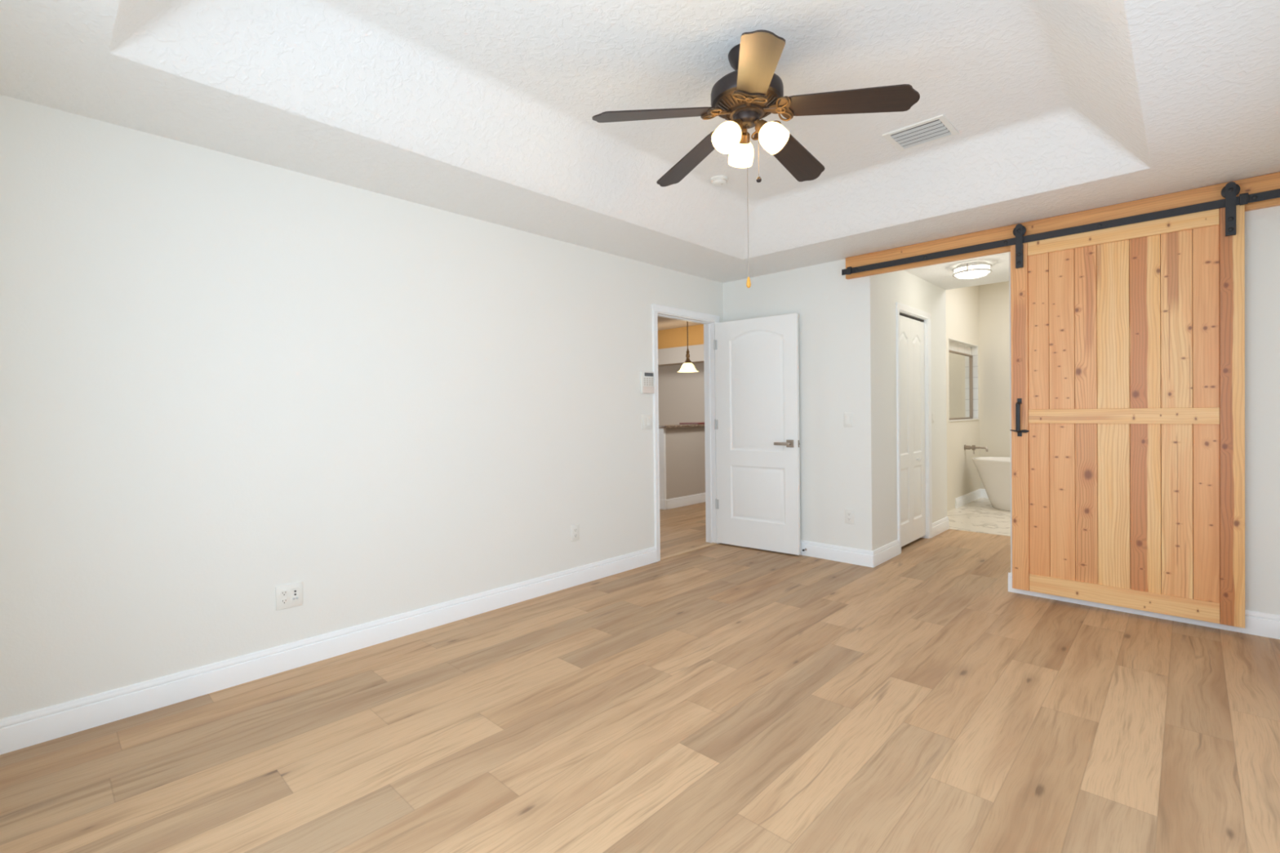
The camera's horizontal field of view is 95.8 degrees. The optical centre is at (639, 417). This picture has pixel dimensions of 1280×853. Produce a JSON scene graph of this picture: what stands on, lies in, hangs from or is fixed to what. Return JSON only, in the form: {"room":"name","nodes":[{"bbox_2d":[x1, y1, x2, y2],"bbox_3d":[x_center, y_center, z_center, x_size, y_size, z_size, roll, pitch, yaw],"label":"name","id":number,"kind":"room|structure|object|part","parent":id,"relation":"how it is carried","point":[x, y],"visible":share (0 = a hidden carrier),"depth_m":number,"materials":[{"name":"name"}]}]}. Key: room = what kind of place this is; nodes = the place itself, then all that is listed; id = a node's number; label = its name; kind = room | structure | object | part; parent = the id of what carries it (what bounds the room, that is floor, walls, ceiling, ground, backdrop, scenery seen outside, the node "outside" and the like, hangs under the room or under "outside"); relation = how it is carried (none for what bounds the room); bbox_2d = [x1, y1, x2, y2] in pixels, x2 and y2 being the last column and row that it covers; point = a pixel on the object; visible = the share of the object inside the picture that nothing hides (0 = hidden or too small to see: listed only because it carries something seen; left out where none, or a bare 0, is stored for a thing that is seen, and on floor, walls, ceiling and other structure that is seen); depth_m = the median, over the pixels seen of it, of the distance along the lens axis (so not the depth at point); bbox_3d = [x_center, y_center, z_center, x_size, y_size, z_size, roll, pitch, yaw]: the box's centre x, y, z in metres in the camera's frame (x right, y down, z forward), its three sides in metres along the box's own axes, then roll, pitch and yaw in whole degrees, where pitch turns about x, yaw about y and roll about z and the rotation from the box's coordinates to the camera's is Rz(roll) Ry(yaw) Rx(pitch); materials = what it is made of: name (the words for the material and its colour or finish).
{"room":"empty bedroom","nodes":[
{"label":"empty bedroom","id":0,"kind":"room"},
{"bbox_2d":[0,94,723,719],"bbox_3d":[-0.936,-0.022,3.737,0.120,2.460,5.140,0,1,44],"label":"wall","id":1,"kind":"structure","parent":0,"point":[227,380],"depth_m":2.76,"materials":[{"name":"paint"}]},
{"bbox_2d":[275,581,302,610],"bbox_3d":[-1.711,0.870,2.824,0.014,0.116,0.116,0,1,44],"label":"wall outlet","id":2,"kind":"object","parent":1,"relation":"attached to","point":[290,595],"visible":1,"depth_m":2.82,"materials":[{"name":"white plastic"}]},
{"bbox_2d":[280,597,288,604],"bbox_3d":[-1.727,0.890,2.807,0.004,0.027,0.033,0,1,44],"label":"receptacle","id":3,"kind":"object","parent":2,"relation":"attached to","point":[282,600],"depth_m":2.81,"materials":[{"name":"white plastic"}]},
{"bbox_2d":[280,590,288,596],"bbox_3d":[-1.727,0.851,2.806,0.004,0.027,0.033,0,1,44],"label":"receptacle","id":4,"kind":"object","parent":2,"relation":"attached to","point":[282,593],"depth_m":2.81,"materials":[{"name":"white plastic"}]},
{"bbox_2d":[0,546,656,755],"bbox_3d":[-1.215,1.153,3.344,0.016,0.125,3.910,0,1,44],"label":"baseboard","id":5,"kind":"structure","parent":1,"relation":"attached to","point":[19,731],"depth_m":2.75,"materials":[{"name":"white paint"}]},
{"bbox_2d":[570,524,579,541],"bbox_3d":[-0.463,0.823,4.139,0.009,0.115,0.072,0,1,44],"label":"wall outlet","id":6,"kind":"object","parent":1,"relation":"attached to","point":[575,528],"visible":1,"depth_m":4.14,"materials":[{"name":"white plastic"}]},
{"bbox_2d":[641,414,651,429],"bbox_3d":[0.057,0.031,4.684,0.012,0.118,0.116,0,1,44],"label":"light switch","id":7,"kind":"object","parent":1,"relation":"attached to","point":[646,419],"visible":1,"depth_m":4.68,"materials":[{"name":"white plastic"}]},
{"bbox_2d":[640,370,653,393],"bbox_3d":[0.057,-0.286,4.674,0.028,0.180,0.140,0,1,44],"label":"alarm keypad","id":8,"kind":"object","parent":1,"relation":"attached to","point":[646,383],"visible":1,"depth_m":4.65,"materials":[{"name":"white plastic"}]},
{"bbox_2d":[652,303,719,561],"bbox_3d":[0.389,0.118,5.119,0.138,2.119,0.919,0,1,44],"label":"door frame","id":9,"kind":"structure","parent":1,"relation":"attached to","point":[708,326],"depth_m":5.37,"materials":[{"name":"white paint"}]},
{"bbox_2d":[713,313,800,555],"bbox_3d":[1.006,0.141,5.098,0.816,2.032,0.091,0,1,39],"label":"door","id":10,"kind":"structure","parent":1,"relation":"in","point":[757,420],"depth_m":5.08,"materials":[{"name":"white paint"}]},
{"bbox_3d":[1.209,0.220,4.908,0.139,0.024,0.048,0,1,39],"label":"lever","id":11,"kind":"part","parent":10,"relation":"part of","materials":[{"name":"silver metal"}]},
{"bbox_3d":[1.270,0.218,4.894,0.064,0.064,0.009,0,1,39],"label":"handle","id":12,"kind":"part","parent":10,"relation":"part of","materials":[{"name":"silver metal"}]},
{"bbox_2d":[0,528,1279,852],"bbox_3d":[1.116,1.190,3.142,3.670,0.001,6.830,0,1,44],"label":"floor","id":13,"kind":"structure","parent":0,"point":[718,698],"depth_m":2.19,"materials":[{"name":"brown wood"}]},
{"bbox_2d":[0,0,1279,289],"bbox_3d":[1.078,-1.403,3.108,3.710,0.305,6.850,0,1,44],"label":"ceiling","id":14,"kind":"structure","parent":0,"point":[484,110],"depth_m":2.55,"materials":[{"name":"white paint"}]},
{"bbox_2d":[710,175,728,186],"bbox_3d":[0.516,-1.535,3.765,0.120,0.040,0.120,0,1,44],"label":"smoke detector","id":15,"kind":"object","parent":14,"relation":"attached to","point":[717,180],"visible":1,"depth_m":3.73,"materials":[{"name":"white plastic"}]},
{"bbox_2d":[591,30,919,288],"bbox_3d":[0.494,-1.047,2.492,1.292,0.990,1.237,0,1,44],"label":"ceiling fan","id":16,"kind":"object","parent":14,"relation":"hanging from","point":[745,95],"visible":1,"depth_m":2.36,"materials":[{"name":"brown wood"}]},
{"bbox_3d":[0.049,-1.236,2.358,0.496,0.006,0.143,-10,14,-12],"label":"blade","id":17,"kind":"part","parent":16,"relation":"part of","materials":[{"name":"brown wood"}]},
{"bbox_3d":[0.244,-1.243,2.803,0.143,0.006,0.496,-15,-1,-31],"label":"blade","id":18,"kind":"part","parent":16,"relation":"part of","materials":[{"name":"brown wood"}]},
{"bbox_3d":[0.358,-1.159,2.386,0.112,0.125,0.125,0,1,44],"label":"lamp shade","id":19,"kind":"part","parent":16,"relation":"part of","materials":[{"name":"white glass"}]},
{"bbox_3d":[0.363,-1.166,2.391,0.047,0.073,0.069,0,1,44],"label":"bulb","id":20,"kind":"part","parent":16,"relation":"part of","materials":[{"name":"white glass"}]},
{"bbox_3d":[0.400,-1.220,2.416,0.060,0.081,0.074,0,1,44],"label":"lamp arm","id":21,"kind":"part","parent":16,"relation":"part of","materials":[{"name":"gold metal"}]},
{"bbox_3d":[0.448,-1.162,2.560,0.109,0.125,0.125,-1,1,-3],"label":"lamp shade","id":22,"kind":"part","parent":16,"relation":"part of","materials":[{"name":"white glass"}]},
{"bbox_3d":[0.450,-1.221,2.511,0.069,0.081,0.068,0,1,44],"label":"lamp arm","id":23,"kind":"part","parent":16,"relation":"part of","materials":[{"name":"gold metal"}]},
{"bbox_3d":[0.457,-0.917,2.450,0.003,0.643,0.003,0,1,44],"label":"pull chain","id":24,"kind":"part","parent":16,"relation":"part of","materials":[{"name":"silver metal"}]},
{"bbox_3d":[0.506,-1.140,2.467,0.003,0.227,0.003,0,1,44],"label":"pull chain","id":25,"kind":"part","parent":16,"relation":"part of","materials":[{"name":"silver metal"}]},
{"bbox_3d":[0.507,-1.016,2.469,0.023,0.024,0.023,0,1,44],"label":"pull knob","id":26,"kind":"part","parent":16,"relation":"part of","materials":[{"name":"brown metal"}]},
{"bbox_3d":[0.510,-1.221,2.421,0.074,0.081,0.060,0,1,44],"label":"lamp arm","id":27,"kind":"part","parent":16,"relation":"part of","materials":[{"name":"gold metal"}]},
{"bbox_3d":[0.412,-1.237,2.035,0.143,0.006,0.496,11,10,4],"label":"blade","id":28,"kind":"part","parent":16,"relation":"part of","materials":[{"name":"brown wood"}]},
{"bbox_3d":[0.556,-1.161,2.397,0.124,0.125,0.114,0,1,44],"label":"lamp shade","id":29,"kind":"part","parent":16,"relation":"part of","materials":[{"name":"white glass"}]},
{"bbox_3d":[0.550,-1.168,2.401,0.068,0.073,0.048,0,1,44],"label":"bulb","id":30,"kind":"part","parent":16,"relation":"part of","materials":[{"name":"white glass"}]},
{"bbox_3d":[0.728,-1.249,2.755,0.143,0.006,0.496,-16,-18,39],"label":"blade","id":31,"kind":"part","parent":16,"relation":"part of","materials":[{"name":"brown wood"}]},
{"bbox_3d":[0.832,-1.245,2.280,0.496,0.006,0.143,9,-8,23],"label":"blade","id":32,"kind":"part","parent":16,"relation":"part of","materials":[{"name":"brown wood"}]},
{"bbox_2d":[882,114,959,151],"bbox_3d":[1.541,-1.556,3.177,0.310,0.014,0.277,0,1,44],"label":"ceiling vent","id":33,"kind":"object","parent":14,"relation":"in","point":[939,127],"visible":1,"depth_m":3.16,"materials":[{"name":"white plastic"}]},
{"bbox_2d":[951,261,991,279],"bbox_3d":[2.800,-1.236,4.879,0.293,0.106,0.293,0,1,44],"label":"ceiling light","id":34,"kind":"object","parent":14,"relation":"attached to","point":[970,270],"visible":1,"depth_m":4.79,"materials":[{"name":"white glass"}]},
{"bbox_2d":[657,316,702,330],"bbox_3d":[-0.220,-1.817,8.193,4.980,0.060,6.800,0,1,44],"label":"ceiling","id":35,"kind":"structure","parent":0,"point":[664,323],"depth_m":11.26,"materials":[{"name":"paint"}]},
{"bbox_2d":[677,321,697,372],"bbox_3d":[0.644,-1.210,7.853,0.296,1.168,0.296,0,1,44],"label":"pendant lamp","id":36,"kind":"object","parent":35,"relation":"hanging from","point":[687,366],"visible":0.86,"depth_m":7.82,"materials":[{"name":"white glass"}]},
{"bbox_3d":[0.643,-1.350,7.851,0.015,0.848,0.016,0,1,44],"label":"rod","id":37,"kind":"part","parent":36,"relation":"part of","materials":[{"name":"gold metal"}]},
{"bbox_3d":[0.651,-0.687,7.858,0.296,0.122,0.296,0,1,44],"label":"lamp shade","id":38,"kind":"part","parent":36,"relation":"part of","materials":[{"name":"beige glass"}]},
{"bbox_2d":[657,324,703,349],"bbox_3d":[2.174,-1.400,10.549,5.000,1.000,0.100,0,1,44],"label":"wall","id":39,"kind":"structure","parent":0,"point":[674,337],"depth_m":11.76,"materials":[{"name":"paint"}]},
{"bbox_2d":[657,362,704,424],"bbox_3d":[-0.159,-0.347,8.167,5.100,3.000,6.800,0,1,44],"label":"wall","id":40,"kind":"structure","parent":0,"point":[681,394],"depth_m":11.01,"materials":[{"name":"paint"}]},
{"bbox_2d":[657,344,703,366],"bbox_3d":[1.625,-1.160,9.972,5.000,0.295,0.300,0,1,44],"label":"soffit","id":41,"kind":"structure","parent":40,"relation":"attached to","point":[677,355],"depth_m":10.63,"materials":[{"name":"paint"}]},
{"bbox_2d":[658,423,704,428],"bbox_3d":[1.218,0.090,8.453,0.460,0.030,3.080,0,1,44],"label":"countertop","id":42,"kind":"structure","parent":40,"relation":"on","point":[662,426],"depth_m":7.45,"materials":[{"name":"brown stone"}]},
{"bbox_2d":[659,502,710,557],"bbox_3d":[-0.105,1.152,8.148,5.000,0.001,6.600,0,1,44],"label":"floor","id":43,"kind":"structure","parent":0,"point":[682,528],"depth_m":6.09,"materials":[{"name":"brown wood"}]},
{"bbox_2d":[660,542,717,559],"bbox_3d":[0.430,1.173,5.103,0.052,0.008,0.787,0,1,44],"label":"threshold","id":44,"kind":"object","parent":43,"relation":"on","point":[713,543],"visible":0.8,"depth_m":5.07,"materials":[{"name":"brown wood"}]},
{"bbox_2d":[665,426,705,499],"bbox_3d":[1.310,0.618,8.433,0.140,1.028,3.000,0,1,44],"label":"wall","id":45,"kind":"structure","parent":0,"point":[685,446],"depth_m":7.58,"materials":[{"name":"paint"}]},
{"bbox_2d":[658,427,666,510],"bbox_3d":[0.255,0.642,7.336,0.178,1.028,0.045,0,1,44],"label":"post","id":46,"kind":"object","parent":45,"relation":"attached to","point":[662,444],"visible":0.45,"depth_m":7.29,"materials":[{"name":"white paint"}]},
{"bbox_2d":[666,492,705,509],"bbox_3d":[1.372,1.070,8.384,0.016,0.125,3.000,0,1,44],"label":"baseboard","id":47,"kind":"structure","parent":45,"relation":"attached to","point":[682,501],"depth_m":7.56,"materials":[{"name":"white paint"}]},
{"bbox_2d":[875,270,980,547],"bbox_3d":[3.197,-0.369,6.333,0.490,3.000,4.330,0,1,44],"label":"wall","id":48,"kind":"structure","parent":0,"point":[904,287],"depth_m":5.63,"materials":[{"name":"paint"}]},
{"bbox_2d":[873,539,899,567],"bbox_3d":[2.011,1.100,4.717,0.016,0.125,0.547,0,1,44],"label":"baseboard","id":49,"kind":"structure","parent":48,"relation":"attached to","point":[883,553],"depth_m":4.70,"materials":[{"name":"white paint"}]},
{"bbox_2d":[899,312,925,546],"bbox_3d":[2.462,0.101,5.231,0.069,2.042,0.729,0,1,44],"label":"door","id":50,"kind":"structure","parent":48,"relation":"in","point":[912,364],"depth_m":5.25,"materials":[{"name":"white paint"}]},
{"bbox_2d":[895,302,932,554],"bbox_3d":[2.437,0.083,5.254,0.138,2.137,0.859,0,1,44],"label":"door frame","id":51,"kind":"structure","parent":48,"relation":"attached to","point":[927,355],"depth_m":5.48,"materials":[{"name":"white paint"}]},
{"bbox_2d":[931,411,933,422],"bbox_3d":[2.825,-0.006,5.577,0.012,0.115,0.070,0,1,44],"label":"light switch","id":52,"kind":"object","parent":48,"relation":"attached to","point":[932,412],"visible":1,"depth_m":5.57,"materials":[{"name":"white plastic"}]},
{"bbox_2d":[932,516,948,537],"bbox_3d":[2.969,1.078,5.724,0.016,0.125,0.532,0,1,44],"label":"baseboard","id":53,"kind":"structure","parent":48,"relation":"attached to","point":[940,526],"depth_m":5.72,"materials":[{"name":"white paint"}]},
{"bbox_2d":[948,337,979,422],"bbox_3d":[4.087,-0.466,7.471,0.212,1.003,1.331,0,1,44],"label":"lining","id":54,"kind":"object","parent":48,"relation":"attached to","point":[953,344],"visible":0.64,"depth_m":7.88,"materials":[{"name":"white paint"}]},
{"bbox_2d":[948,350,973,419],"bbox_3d":[4.153,-0.414,7.509,0.029,0.865,1.117,0,1,44],"label":"window","id":55,"kind":"structure","parent":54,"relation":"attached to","point":[960,364],"depth_m":7.55,"materials":[{"name":"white glass"}]},
{"bbox_2d":[964,444,988,453],"bbox_3d":[4.258,0.401,7.321,0.264,0.117,0.072,0,1,44],"label":"faucet","id":56,"kind":"object","parent":48,"relation":"attached to","point":[973,447],"visible":1,"depth_m":7.33,"materials":[{"name":"silver metal"}]},
{"bbox_3d":[4.298,0.396,7.283,0.154,0.058,0.024,0,1,44],"label":"spout","id":57,"kind":"part","parent":56,"relation":"part of","materials":[{"name":"silver metal"}]},
{"bbox_2d":[946,497,1010,536],"bbox_3d":[4.710,1.137,6.245,2.800,0.054,2.620,0,1,44],"label":"floor","id":58,"kind":"structure","parent":0,"point":[979,515],"depth_m":6.41,"materials":[{"name":"tile"}]},
{"bbox_2d":[972,457,1010,511],"bbox_3d":[4.841,0.803,6.775,1.672,0.600,0.764,0,1,44],"label":"bathtub","id":59,"kind":"object","parent":58,"relation":"on","point":[994,473],"visible":0.32,"depth_m":6.95,"materials":[{"name":"white ceramic"}]},
{"bbox_2d":[978,280,1009,488],"bbox_3d":[5.567,-0.406,7.149,2.800,3.000,0.120,0,1,44],"label":"wall","id":60,"kind":"structure","parent":0,"point":[993,298],"depth_m":7.81,"materials":[{"name":"paint"}]},
{"bbox_2d":[722,205,1279,614],"bbox_3d":[2.210,-0.065,4.207,3.790,2.460,0.120,0,1,44],"label":"wall","id":61,"kind":"structure","parent":0,"point":[837,318],"depth_m":4.58,"materials":[{"name":"paint"}]},
{"bbox_2d":[800,539,874,567],"bbox_3d":[1.345,1.105,4.962,1.314,0.125,0.016,0,1,44],"label":"baseboard","id":62,"kind":"structure","parent":61,"relation":"attached to","point":[820,550],"depth_m":4.70,"materials":[{"name":"white paint"}]},
{"bbox_2d":[844,413,852,426],"bbox_3d":[1.667,0.017,4.635,0.070,0.115,0.012,0,1,44],"label":"light switch","id":63,"kind":"object","parent":61,"relation":"attached to","point":[847,416],"visible":1,"depth_m":4.63,"materials":[{"name":"white plastic"}]},
{"bbox_2d":[844,508,853,524],"bbox_3d":[1.679,0.792,4.642,0.072,0.115,0.009,0,1,44],"label":"wall outlet","id":64,"kind":"object","parent":61,"relation":"attached to","point":[849,513],"visible":1,"depth_m":4.64,"materials":[{"name":"white plastic"}]},
{"bbox_2d":[845,172,1279,279],"bbox_3d":[2.535,-1.189,3.762,2.455,0.166,0.039,0,1,44],"label":"header board","id":65,"kind":"object","parent":61,"relation":"attached to","point":[1268,182],"visible":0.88,"depth_m":3.65,"materials":[{"name":"brown wood"}]},
{"bbox_2d":[841,188,1279,275],"bbox_3d":[2.483,-1.149,3.736,2.430,0.058,0.070,0,1,44],"label":"barn door track","id":66,"kind":"object","parent":65,"relation":"attached to","point":[1243,198],"visible":1,"depth_m":3.52,"materials":[{"name":"black metal"}]},
{"bbox_2d":[1009,182,1244,627],"bbox_3d":[2.813,-0.066,3.425,1.065,2.372,0.089,0,1,44],"label":"sliding barn door","id":67,"kind":"structure","parent":66,"relation":"hanging from","point":[1109,385],"depth_m":3.38,"materials":[{"name":"brown wood"}]},
{"bbox_3d":[2.451,-0.002,3.744,0.026,0.247,0.051,0,1,44],"label":"pull handle","id":68,"kind":"part","parent":67,"relation":"part of","materials":[{"name":"black metal"}]},
{"bbox_3d":[2.818,-1.089,3.429,0.871,0.091,0.028,0,1,44],"label":"rail","id":69,"kind":"part","parent":67,"relation":"part of","materials":[{"name":"brown wood"}]},
{"bbox_3d":[2.831,-0.010,3.440,0.871,0.090,0.028,0,1,44],"label":"rail","id":70,"kind":"part","parent":67,"relation":"part of","materials":[{"name":"brown wood"}]},
{"bbox_3d":[2.844,1.065,3.451,0.871,0.110,0.028,0,1,44],"label":"rail","id":71,"kind":"part","parent":67,"relation":"part of","materials":[{"name":"brown wood"}]},
{"bbox_2d":[1008,572,1279,639],"bbox_3d":[3.633,1.087,4.117,1.366,0.125,1.946,0,1,44],"label":"baseboard","id":72,"kind":"structure","parent":61,"relation":"attached to","point":[1256,623],"depth_m":3.20,"materials":[{"name":"white paint"}]},
{"bbox_3d":[4.814,-0.385,6.002,2.310,3.000,2.580,0,1,44],"label":"wall","id":73,"kind":"structure","parent":0,"visible":0},
{"bbox_2d":[955,488,988,508],"bbox_3d":[5.179,1.042,6.666,2.500,0.125,1.160,0,1,44],"label":"baseboard","id":74,"kind":"structure","parent":73,"relation":"attached to","point":[962,500],"depth_m":7.54,"materials":[{"name":"white paint"}]}
]}

